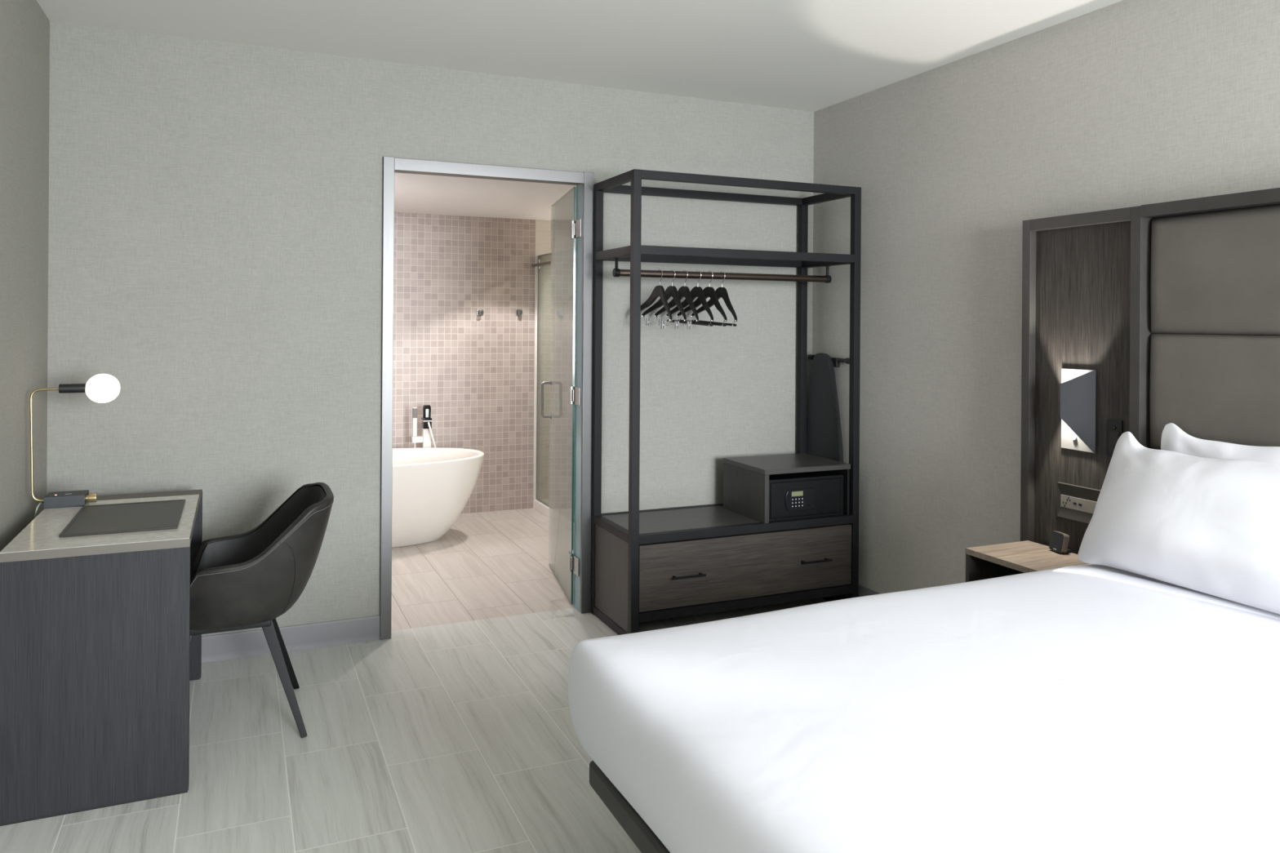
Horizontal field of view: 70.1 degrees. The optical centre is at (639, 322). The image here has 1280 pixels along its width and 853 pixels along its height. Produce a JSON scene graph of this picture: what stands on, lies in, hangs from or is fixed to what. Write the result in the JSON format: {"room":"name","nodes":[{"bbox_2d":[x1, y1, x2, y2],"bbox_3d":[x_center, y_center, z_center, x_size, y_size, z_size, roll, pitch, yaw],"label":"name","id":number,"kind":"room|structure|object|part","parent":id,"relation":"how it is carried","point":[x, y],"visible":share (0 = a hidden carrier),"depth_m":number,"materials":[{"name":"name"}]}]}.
{"room":"hotel room","nodes":[
{"label":"hotel room","id":0,"kind":"room"},
{"bbox_2d":[0,0,49,551],"bbox_3d":[-0.916,0.130,0.181,0.120,2.667,7.600,0,0,-24],"label":"wall","id":1,"kind":"structure","parent":0,"point":[24,27],"depth_m":3.24,"materials":[{"name":"paper"}]},
{"bbox_2d":[0,508,828,852],"bbox_3d":[0.662,1.524,2.281,4.878,0.100,10.565,0,0,-24],"label":"floor","id":2,"kind":"structure","parent":0,"point":[461,737],"depth_m":3.21,"materials":[{"name":"tile"}]},
{"bbox_2d":[0,489,202,826],"bbox_3d":[-1.828,1.061,3.192,0.499,0.790,1.015,0,0,-24],"label":"desk","id":3,"kind":"object","parent":2,"relation":"on","point":[99,660],"visible":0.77,"depth_m":2.74,"materials":[{"name":"grey wood"}]},
{"bbox_2d":[29,373,119,518],"bbox_3d":[-2.058,0.461,3.327,0.283,0.546,0.124,0,0,-24],"label":"desk lamp","id":4,"kind":"object","parent":3,"relation":"on","point":[100,388],"visible":0.98,"depth_m":3.30,"materials":[{"name":"paint"}]},
{"bbox_3d":[-2.165,0.689,3.301,0.011,0.089,0.052,0,0,28],"label":"cord","id":5,"kind":"part","parent":4,"relation":"part of","materials":[{"name":"grey plastic"}]},
{"bbox_3d":[-2.140,0.440,3.282,0.096,0.412,0.009,0,0,-24],"label":"stem","id":6,"kind":"part","parent":4,"relation":"part of","materials":[{"name":"gold metal"}]},
{"bbox_2d":[58,383,86,393],"bbox_3d":[-2.059,0.240,3.316,0.087,0.033,0.033,0,0,-24],"label":"socket","id":7,"kind":"object","parent":4,"relation":"attached to","point":[63,388],"depth_m":3.30,"materials":[{"name":"black plastic"}]},
{"bbox_3d":[-2.008,0.642,3.340,0.032,0.033,0.033,0,0,-24],"label":"knob","id":8,"kind":"part","parent":4,"relation":"part of","materials":[{"name":"gold metal"}]},
{"bbox_3d":[-1.974,0.242,3.354,0.111,0.107,0.107,0,0,-24],"label":"globe","id":9,"kind":"part","parent":4,"relation":"part of","materials":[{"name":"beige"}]},
{"bbox_2d":[58,499,185,537],"bbox_3d":[-1.744,0.662,3.108,0.328,0.008,0.482,0,0,-24],"label":"desk pad","id":10,"kind":"object","parent":3,"relation":"on","point":[99,519],"visible":1,"depth_m":3.07,"materials":[{"name":"leather"}]},
{"bbox_3d":[-2.024,1.070,3.638,0.499,0.756,0.040,0,0,-24],"label":"panel","id":11,"kind":"part","parent":3,"relation":"part of","materials":[{"name":"grey wood"}]},
{"bbox_2d":[190,482,333,737],"bbox_3d":[-1.449,1.046,3.348,0.600,0.832,0.498,0,0,-24],"label":"desk chair","id":12,"kind":"object","parent":2,"relation":"on","point":[249,580],"visible":0.86,"depth_m":3.21,"materials":[{"name":"leather"}]},
{"bbox_3d":[-1.499,1.075,3.325,0.280,0.022,0.260,0,0,-24],"label":"seat","id":13,"kind":"part","parent":12,"relation":"part of","materials":[{"name":"black"}]},
{"bbox_3d":[-1.268,1.259,3.253,0.211,0.410,0.040,0,0,19],"label":"leg","id":14,"kind":"part","parent":12,"relation":"part of","materials":[{"name":"black"}]},
{"bbox_3d":[-1.397,1.258,3.546,0.040,0.410,0.211,0,0,23],"label":"leg","id":15,"kind":"part","parent":12,"relation":"part of","materials":[{"name":"black"}]},
{"bbox_2d":[411,404,435,448],"bbox_3d":[-1.560,1.027,6.591,0.173,0.858,0.153,0,0,-24],"label":"faucet","id":16,"kind":"object","parent":2,"relation":"on","point":[427,433],"visible":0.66,"depth_m":6.58,"materials":[{"name":"silver"}]},
{"bbox_3d":[-1.545,0.652,6.606,0.064,0.108,0.082,0,0,-24],"label":"lever","id":17,"kind":"part","parent":16,"relation":"part of","materials":[{"name":"black"}]},
{"bbox_3d":[-1.544,0.740,6.606,0.058,0.052,0.074,0,0,-24],"label":"spout","id":18,"kind":"part","parent":16,"relation":"part of","materials":[{"name":"silver"}]},
{"bbox_2d":[391,448,484,547],"bbox_3d":[-1.827,1.170,5.968,1.616,0.570,0.794,0,0,-24],"label":"bathtub","id":19,"kind":"object","parent":2,"relation":"on","point":[432,487],"visible":0.44,"depth_m":5.92,"materials":[{"name":"white plastic"}]},
{"bbox_2d":[531,247,576,519],"bbox_3d":[-0.481,0.471,6.445,0.111,1.986,1.614,0,0,-24],"label":"shower door","id":20,"kind":"structure","parent":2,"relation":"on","point":[544,262],"depth_m":7.01,"materials":[{"name":"clear"}]},
{"bbox_3d":[-0.512,-0.446,6.444,0.043,0.070,1.584,0,0,-24],"label":"slide rail","id":21,"kind":"part","parent":20,"relation":"part of","materials":[{"name":"silver metal"}]},
{"bbox_2d":[589,760,670,852],"bbox_3d":[1.176,1.185,1.895,2.027,0.585,1.905,0,0,-24],"label":"frame","id":22,"kind":"object","parent":2,"relation":"on","point":[644,838],"visible":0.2,"depth_m":2.14,"materials":[{"name":"black wood"}]},
{"bbox_2d":[568,564,1279,852],"bbox_3d":[1.155,0.968,1.877,2.073,0.339,2.039,0,0,-24],"label":"duvet","id":23,"kind":"object","parent":22,"relation":"on","point":[1088,708],"visible":0.91,"depth_m":1.89,"materials":[{"name":"white fabric"}]},
{"bbox_2d":[1077,431,1279,614],"bbox_3d":[1.730,0.590,2.669,0.270,0.430,0.956,0,0,-24],"label":"pillow","id":24,"kind":"object","parent":23,"relation":"on","point":[1209,526],"visible":1,"depth_m":2.71,"materials":[{"name":"white fabric"}]},
{"bbox_2d":[1160,422,1279,466],"bbox_3d":[1.909,0.570,2.627,0.122,0.465,0.955,0,0,-24],"label":"pillow","id":25,"kind":"object","parent":23,"relation":"on","point":[1173,438],"visible":0.21,"depth_m":2.90,"materials":[{"name":"white fabric"}]},
{"bbox_2d":[591,168,861,635],"bbox_3d":[0.445,0.389,4.610,1.260,2.164,0.543,0,0,-24],"label":"wardrobe","id":26,"kind":"object","parent":2,"relation":"on","point":[650,565],"visible":0.91,"depth_m":4.48,"materials":[{"name":"black paint"}]},
{"bbox_3d":[-0.215,0.385,4.595,0.038,2.164,0.038,0,0,-24],"label":"post","id":27,"kind":"part","parent":26,"relation":"part of","materials":[{"name":"black paint"}]},
{"bbox_3d":[-0.127,1.444,4.378,0.038,0.038,0.436,0,0,-24],"label":"rail","id":28,"kind":"part","parent":26,"relation":"part of","materials":[{"name":"black paint"}]},
{"bbox_3d":[-0.124,0.990,4.378,0.038,0.040,0.436,0,0,-24],"label":"rail","id":29,"kind":"part","parent":26,"relation":"part of","materials":[{"name":"black paint"}]},
{"bbox_3d":[-0.129,1.218,4.377,0.020,0.415,0.436,0,0,-24],"label":"panel","id":30,"kind":"part","parent":26,"relation":"part of","materials":[{"name":"brown wood"}]},
{"bbox_3d":[-0.115,-0.333,4.377,0.038,0.040,0.436,0,0,-24],"label":"rail","id":31,"kind":"part","parent":26,"relation":"part of","materials":[{"name":"black paint"}]},
{"bbox_3d":[-0.109,-0.312,4.380,0.048,0.004,0.436,0,0,-24],"label":"rod plate","id":32,"kind":"part","parent":26,"relation":"part of","materials":[{"name":"black paint"}]},
{"bbox_3d":[-0.113,-0.678,4.377,0.038,0.038,0.436,0,0,-24],"label":"rail","id":33,"kind":"part","parent":26,"relation":"part of","materials":[{"name":"black paint"}]},
{"bbox_3d":[-0.025,0.386,4.161,0.038,2.164,0.038,0,0,-24],"label":"post","id":34,"kind":"part","parent":26,"relation":"part of","materials":[{"name":"black paint"}]},
{"bbox_2d":[640,269,671,328],"bbox_3d":[0.073,-0.115,4.471,0.061,0.293,0.408,0,0,-28],"label":"clothes hanger","id":35,"kind":"object","parent":26,"relation":"hanging from","point":[659,291],"visible":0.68,"depth_m":4.45,"materials":[{"name":"black wood"}]},
{"bbox_3d":[0.076,-0.102,4.468,0.059,0.159,0.408,0,3,-28],"label":"arm","id":36,"kind":"part","parent":35,"relation":"part of","materials":[{"name":"black wood"}]},
{"bbox_3d":[0.340,0.993,4.841,1.184,0.040,0.038,0,0,-24],"label":"rail","id":37,"kind":"part","parent":26,"relation":"part of","materials":[{"name":"black paint"}]},
{"bbox_2d":[641,269,686,328],"bbox_3d":[0.136,-0.115,4.498,0.061,0.293,0.408,0,0,-30],"label":"clothes hanger","id":38,"kind":"object","parent":26,"relation":"hanging from","point":[671,291],"visible":0.95,"depth_m":4.49,"materials":[{"name":"black wood"}]},
{"bbox_3d":[0.138,-0.102,4.495,0.059,0.159,0.408,0,3,-30],"label":"arm","id":39,"kind":"part","parent":38,"relation":"part of","materials":[{"name":"black wood"}]},
{"bbox_2d":[654,270,698,328],"bbox_3d":[0.199,-0.114,4.526,0.061,0.293,0.408,0,0,-29],"label":"clothes hanger","id":40,"kind":"object","parent":26,"relation":"hanging from","point":[683,291],"visible":0.9,"depth_m":4.51,"materials":[{"name":"black wood"}]},
{"bbox_3d":[0.201,-0.101,4.523,0.059,0.159,0.408,0,3,-29],"label":"arm","id":41,"kind":"part","parent":40,"relation":"part of","materials":[{"name":"black wood"}]},
{"bbox_3d":[0.225,1.179,4.238,0.169,0.011,0.035,0,0,-24],"label":"handle","id":42,"kind":"part","parent":26,"relation":"part of","materials":[{"name":"black"}]},
{"bbox_2d":[666,270,713,326],"bbox_3d":[0.266,-0.121,4.555,0.060,0.279,0.408,0,0,-31],"label":"clothes hanger","id":43,"kind":"object","parent":26,"relation":"hanging from","point":[696,291],"visible":0.83,"depth_m":4.54,"materials":[{"name":"black wood"}]},
{"bbox_3d":[0.268,-0.101,4.552,0.059,0.159,0.408,0,3,-31],"label":"arm","id":44,"kind":"part","parent":43,"relation":"part of","materials":[{"name":"black wood"}]},
{"bbox_2d":[676,271,727,326],"bbox_3d":[0.326,-0.121,4.581,0.060,0.279,0.408,0,0,-33],"label":"clothes hanger","id":45,"kind":"object","parent":26,"relation":"hanging from","point":[708,291],"visible":0.89,"depth_m":4.56,"materials":[{"name":"black wood"}]},
{"bbox_3d":[0.329,-0.100,4.578,0.059,0.159,0.408,0,3,-33],"label":"arm","id":46,"kind":"part","parent":45,"relation":"part of","materials":[{"name":"black wood"}]},
{"bbox_3d":[0.351,-0.675,4.840,1.184,0.038,0.038,0,0,-24],"label":"rail","id":47,"kind":"part","parent":26,"relation":"part of","materials":[{"name":"black paint"}]},
{"bbox_3d":[0.349,-0.330,4.840,1.184,0.040,0.038,0,0,-24],"label":"rail","id":48,"kind":"part","parent":26,"relation":"part of","materials":[{"name":"black paint"}]},
{"bbox_2d":[690,271,737,326],"bbox_3d":[0.391,-0.120,4.611,0.060,0.279,0.408,0,0,-29],"label":"clothes hanger","id":49,"kind":"object","parent":26,"relation":"hanging from","point":[722,291],"visible":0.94,"depth_m":4.59,"materials":[{"name":"black wood"}]},
{"bbox_3d":[0.394,-0.100,4.608,0.059,0.159,0.408,0,3,-29],"label":"arm","id":50,"kind":"part","parent":49,"relation":"part of","materials":[{"name":"black wood"}]},
{"bbox_3d":[0.336,1.171,4.846,1.184,0.315,0.012,0,0,-24],"label":"panel","id":51,"kind":"part","parent":26,"relation":"part of","materials":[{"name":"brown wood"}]},
{"bbox_3d":[0.448,-0.235,4.625,1.230,0.035,0.035,0,0,-24],"label":"hanging rod","id":52,"kind":"part","parent":26,"relation":"part of","materials":[{"name":"brown metal"}]},
{"bbox_3d":[0.531,1.174,4.403,1.176,0.302,0.020,0,0,-24],"label":"drawer","id":53,"kind":"part","parent":26,"relation":"part of","materials":[{"name":"brown wood"}]},
{"bbox_3d":[0.528,1.351,4.407,1.184,0.042,0.038,0,0,-24],"label":"rail","id":54,"kind":"part","parent":26,"relation":"part of","materials":[{"name":"black paint"}]},
{"bbox_3d":[0.530,0.995,4.407,1.184,0.040,0.038,0,0,-24],"label":"rail","id":55,"kind":"part","parent":26,"relation":"part of","materials":[{"name":"black paint"}]},
{"bbox_3d":[0.540,-0.328,4.407,1.184,0.040,0.038,0,0,-24],"label":"rail","id":56,"kind":"part","parent":26,"relation":"part of","materials":[{"name":"black paint"}]},
{"bbox_3d":[0.542,-0.673,4.406,1.184,0.038,0.038,0,0,-24],"label":"rail","id":57,"kind":"part","parent":26,"relation":"part of","materials":[{"name":"black paint"}]},
{"bbox_3d":[0.903,0.392,5.087,0.038,2.164,0.038,0,0,-24],"label":"post","id":58,"kind":"part","parent":26,"relation":"part of","materials":[{"name":"black paint"}]},
{"bbox_2d":[768,471,843,521],"bbox_3d":[0.761,0.873,4.697,0.445,0.204,0.368,0,0,-24],"label":"safe","id":59,"kind":"object","parent":26,"relation":"on","point":[818,494],"visible":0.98,"depth_m":4.54,"materials":[{"name":"paint"}]},
{"bbox_3d":[0.871,1.184,4.522,0.171,0.011,0.035,0,0,-24],"label":"handle","id":60,"kind":"part","parent":26,"relation":"part of","materials":[{"name":"black"}]},
{"bbox_3d":[1.004,-0.325,4.870,0.038,0.040,0.436,0,0,-24],"label":"rail","id":61,"kind":"part","parent":26,"relation":"part of","materials":[{"name":"black paint"}]},
{"bbox_3d":[0.995,1.225,4.871,0.020,0.415,0.436,0,0,-24],"label":"panel","id":62,"kind":"part","parent":26,"relation":"part of","materials":[{"name":"brown wood"}]},
{"bbox_3d":[0.997,-0.304,4.867,0.048,0.004,0.436,0,0,-24],"label":"rod plate","id":63,"kind":"part","parent":26,"relation":"part of","materials":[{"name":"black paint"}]},
{"bbox_3d":[1.006,-0.670,4.869,0.038,0.038,0.436,0,0,-24],"label":"rail","id":64,"kind":"part","parent":26,"relation":"part of","materials":[{"name":"black paint"}]},
{"bbox_2d":[806,352,849,462],"bbox_3d":[1.018,0.821,4.956,0.062,1.308,0.391,0,0,-24],"label":"ironing board","id":65,"kind":"object","parent":26,"relation":"hanging from","point":[824,430],"visible":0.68,"depth_m":4.94,"materials":[{"name":"black fabric"}]},
{"bbox_3d":[0.991,1.452,4.870,0.038,0.038,0.436,0,0,-24],"label":"rail","id":66,"kind":"part","parent":26,"relation":"part of","materials":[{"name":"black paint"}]},
{"bbox_3d":[1.094,0.394,4.653,0.038,2.164,0.038,0,0,-24],"label":"post","id":67,"kind":"part","parent":26,"relation":"part of","materials":[{"name":"black paint"}]},
{"bbox_2d":[965,540,1088,582],"bbox_3d":[1.464,1.170,3.363,0.321,0.617,0.394,0,0,-24],"label":"nightstand","id":68,"kind":"object","parent":2,"relation":"on","point":[993,561],"visible":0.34,"depth_m":3.42,"materials":[{"name":"brown wood"}]},
{"bbox_2d":[1048,530,1071,553],"bbox_3d":[1.581,0.825,3.426,0.056,0.075,0.072,0,0,-12],"label":"alarm clock","id":69,"kind":"object","parent":68,"relation":"on","point":[1059,541],"visible":1,"depth_m":3.41,"materials":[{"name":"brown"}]},
{"bbox_2d":[46,21,813,636],"bbox_3d":[-0.728,0.129,4.470,4.078,2.667,0.100,0,0,-24],"label":"wall","id":70,"kind":"structure","parent":0,"point":[215,222],"depth_m":4.09,"materials":[{"name":"paper"}]},
{"bbox_2d":[201,615,380,662],"bbox_3d":[-1.797,1.402,3.941,1.310,0.108,0.016,0,0,-24],"label":"baseboard","id":71,"kind":"structure","parent":70,"relation":"attached to","point":[224,646],"depth_m":4.06,"materials":[{"name":"grey plastic"}]},
{"bbox_2d":[379,155,593,639],"bbox_3d":[-0.836,0.350,4.854,1.173,2.224,0.928,0,0,-24],"label":"door","id":72,"kind":"structure","parent":70,"relation":"in","point":[572,273],"depth_m":4.61,"materials":[{"name":"grey metal"}]},
{"bbox_3d":[-0.557,0.459,5.414,0.062,0.226,0.026,0,0,-14],"label":"pull handle","id":73,"kind":"part","parent":72,"relation":"part of","materials":[{"name":"silver metal"}]},
{"bbox_3d":[-0.439,0.376,5.095,0.011,2.153,0.815,0,0,-14],"label":"glass","id":74,"kind":"part","parent":72,"relation":"part of","materials":[{"name":"white"}]},
{"bbox_2d":[392,212,576,514],"bbox_3d":[-1.396,0.323,6.979,4.878,2.268,0.100,0,0,-24],"label":"wall","id":75,"kind":"structure","parent":0,"point":[474,372],"depth_m":6.98,"materials":[{"name":"tile"}]},
{"bbox_2d":[477,309,483,315],"bbox_3d":[-1.216,-0.079,6.972,0.044,0.044,0.055,0,0,-24],"label":"robe hook","id":76,"kind":"object","parent":75,"relation":"attached to","point":[480,312],"visible":1,"depth_m":6.95,"materials":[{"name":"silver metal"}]},
{"bbox_2d":[515,309,522,315],"bbox_3d":[-0.935,-0.079,7.096,0.044,0.044,0.055,0,0,-24],"label":"robe hook","id":77,"kind":"object","parent":75,"relation":"attached to","point":[518,312],"visible":1,"depth_m":7.11,"materials":[{"name":"silver metal"}]},
{"bbox_2d":[533,256,537,508],"bbox_3d":[-0.823,0.471,7.171,0.016,1.980,0.014,0,0,-24],"label":"trim","id":78,"kind":"structure","parent":75,"relation":"attached to","point":[535,257],"depth_m":7.17,"materials":[{"name":"white"}]},
{"bbox_2d":[394,172,576,220],"bbox_3d":[-0.912,-0.857,5.896,4.878,0.100,2.665,0,0,-24],"label":"ceiling","id":79,"kind":"structure","parent":0,"point":[419,193],"depth_m":5.87,"materials":[{"name":"white paint"}]},
{"bbox_2d":[36,0,1122,111],"bbox_3d":[0.872,-1.241,0.854,4.078,0.100,7.800,0,0,-24],"label":"ceiling","id":80,"kind":"structure","parent":0,"point":[812,55],"depth_m":3.78,"materials":[{"name":"white paint"}]},
{"bbox_2d":[812,0,1279,594],"bbox_3d":[2.561,0.154,1.711,0.120,2.667,7.600,0,0,-24],"label":"wall","id":81,"kind":"structure","parent":0,"point":[1123,104],"depth_m":3.99,"materials":[{"name":"paper"}]},
{"bbox_2d":[858,584,880,596],"bbox_3d":[2.493,1.433,1.677,0.016,0.108,7.584,0,0,-24],"label":"baseboard","id":82,"kind":"structure","parent":81,"relation":"attached to","point":[863,591],"depth_m":4.70,"materials":[{"name":"grey plastic"}]},
{"bbox_2d":[1020,187,1279,554],"bbox_3d":[2.168,0.400,2.312,0.112,1.608,2.961,0,0,-24],"label":"headboard","id":83,"kind":"object","parent":81,"relation":"attached to","point":[1174,306],"visible":0.6,"depth_m":3.17,"materials":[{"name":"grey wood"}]},
{"bbox_3d":[1.581,0.396,3.649,0.110,1.606,0.040,0,0,-24],"label":"frame post","id":84,"kind":"part","parent":83,"relation":"part of","materials":[{"name":"grey wood"}]},
{"bbox_2d":[1060,368,1095,453],"bbox_3d":[1.624,0.328,3.416,0.062,0.308,0.157,0,0,-24],"label":"wall sconce","id":85,"kind":"object","parent":83,"relation":"attached to","point":[1077,387],"visible":1,"depth_m":3.39,"materials":[{"name":"grey"}]},
{"bbox_2d":[1057,481,1101,524],"bbox_3d":[1.647,0.680,3.420,0.011,0.133,0.198,0,0,-24],"label":"power outlet","id":86,"kind":"object","parent":83,"relation":"attached to","point":[1074,502],"visible":0.75,"depth_m":3.43,"materials":[{"name":"grey"}]},
{"bbox_3d":[1.683,-0.384,3.427,0.110,0.044,0.443,0,0,-24],"label":"frame rail","id":87,"kind":"part","parent":83,"relation":"part of","materials":[{"name":"grey wood"}]},
{"bbox_3d":[1.691,0.419,3.434,0.076,1.562,0.443,0,0,-24],"label":"veneer panel","id":88,"kind":"part","parent":83,"relation":"part of","materials":[{"name":"brown wood"}]},
{"bbox_2d":[1106,418,1123,457],"bbox_3d":[1.707,0.417,3.286,0.013,0.136,0.063,0,0,-24],"label":"switch plate","id":89,"kind":"object","parent":83,"relation":"attached to","point":[1114,427],"visible":0.84,"depth_m":3.29,"materials":[{"name":"black"}]},
{"bbox_3d":[1.775,0.398,3.207,0.110,1.606,0.040,0,0,-24],"label":"frame post","id":90,"kind":"part","parent":83,"relation":"part of","materials":[{"name":"grey wood"}]},
{"bbox_3d":[2.173,-0.383,2.311,0.112,0.042,1.915,0,0,-24],"label":"frame rail","id":91,"kind":"part","parent":83,"relation":"part of","materials":[{"name":"grey wood"}]},
{"bbox_3d":[2.156,0.243,2.306,0.030,0.402,1.911,0,0,-24],"label":"leather panel","id":92,"kind":"part","parent":83,"relation":"part of","materials":[{"name":"grey leather"}]},
{"bbox_3d":[2.159,-0.160,2.306,0.030,0.400,1.911,0,0,-24],"label":"leather panel","id":93,"kind":"part","parent":83,"relation":"part of","materials":[{"name":"grey leather"}]}
]}

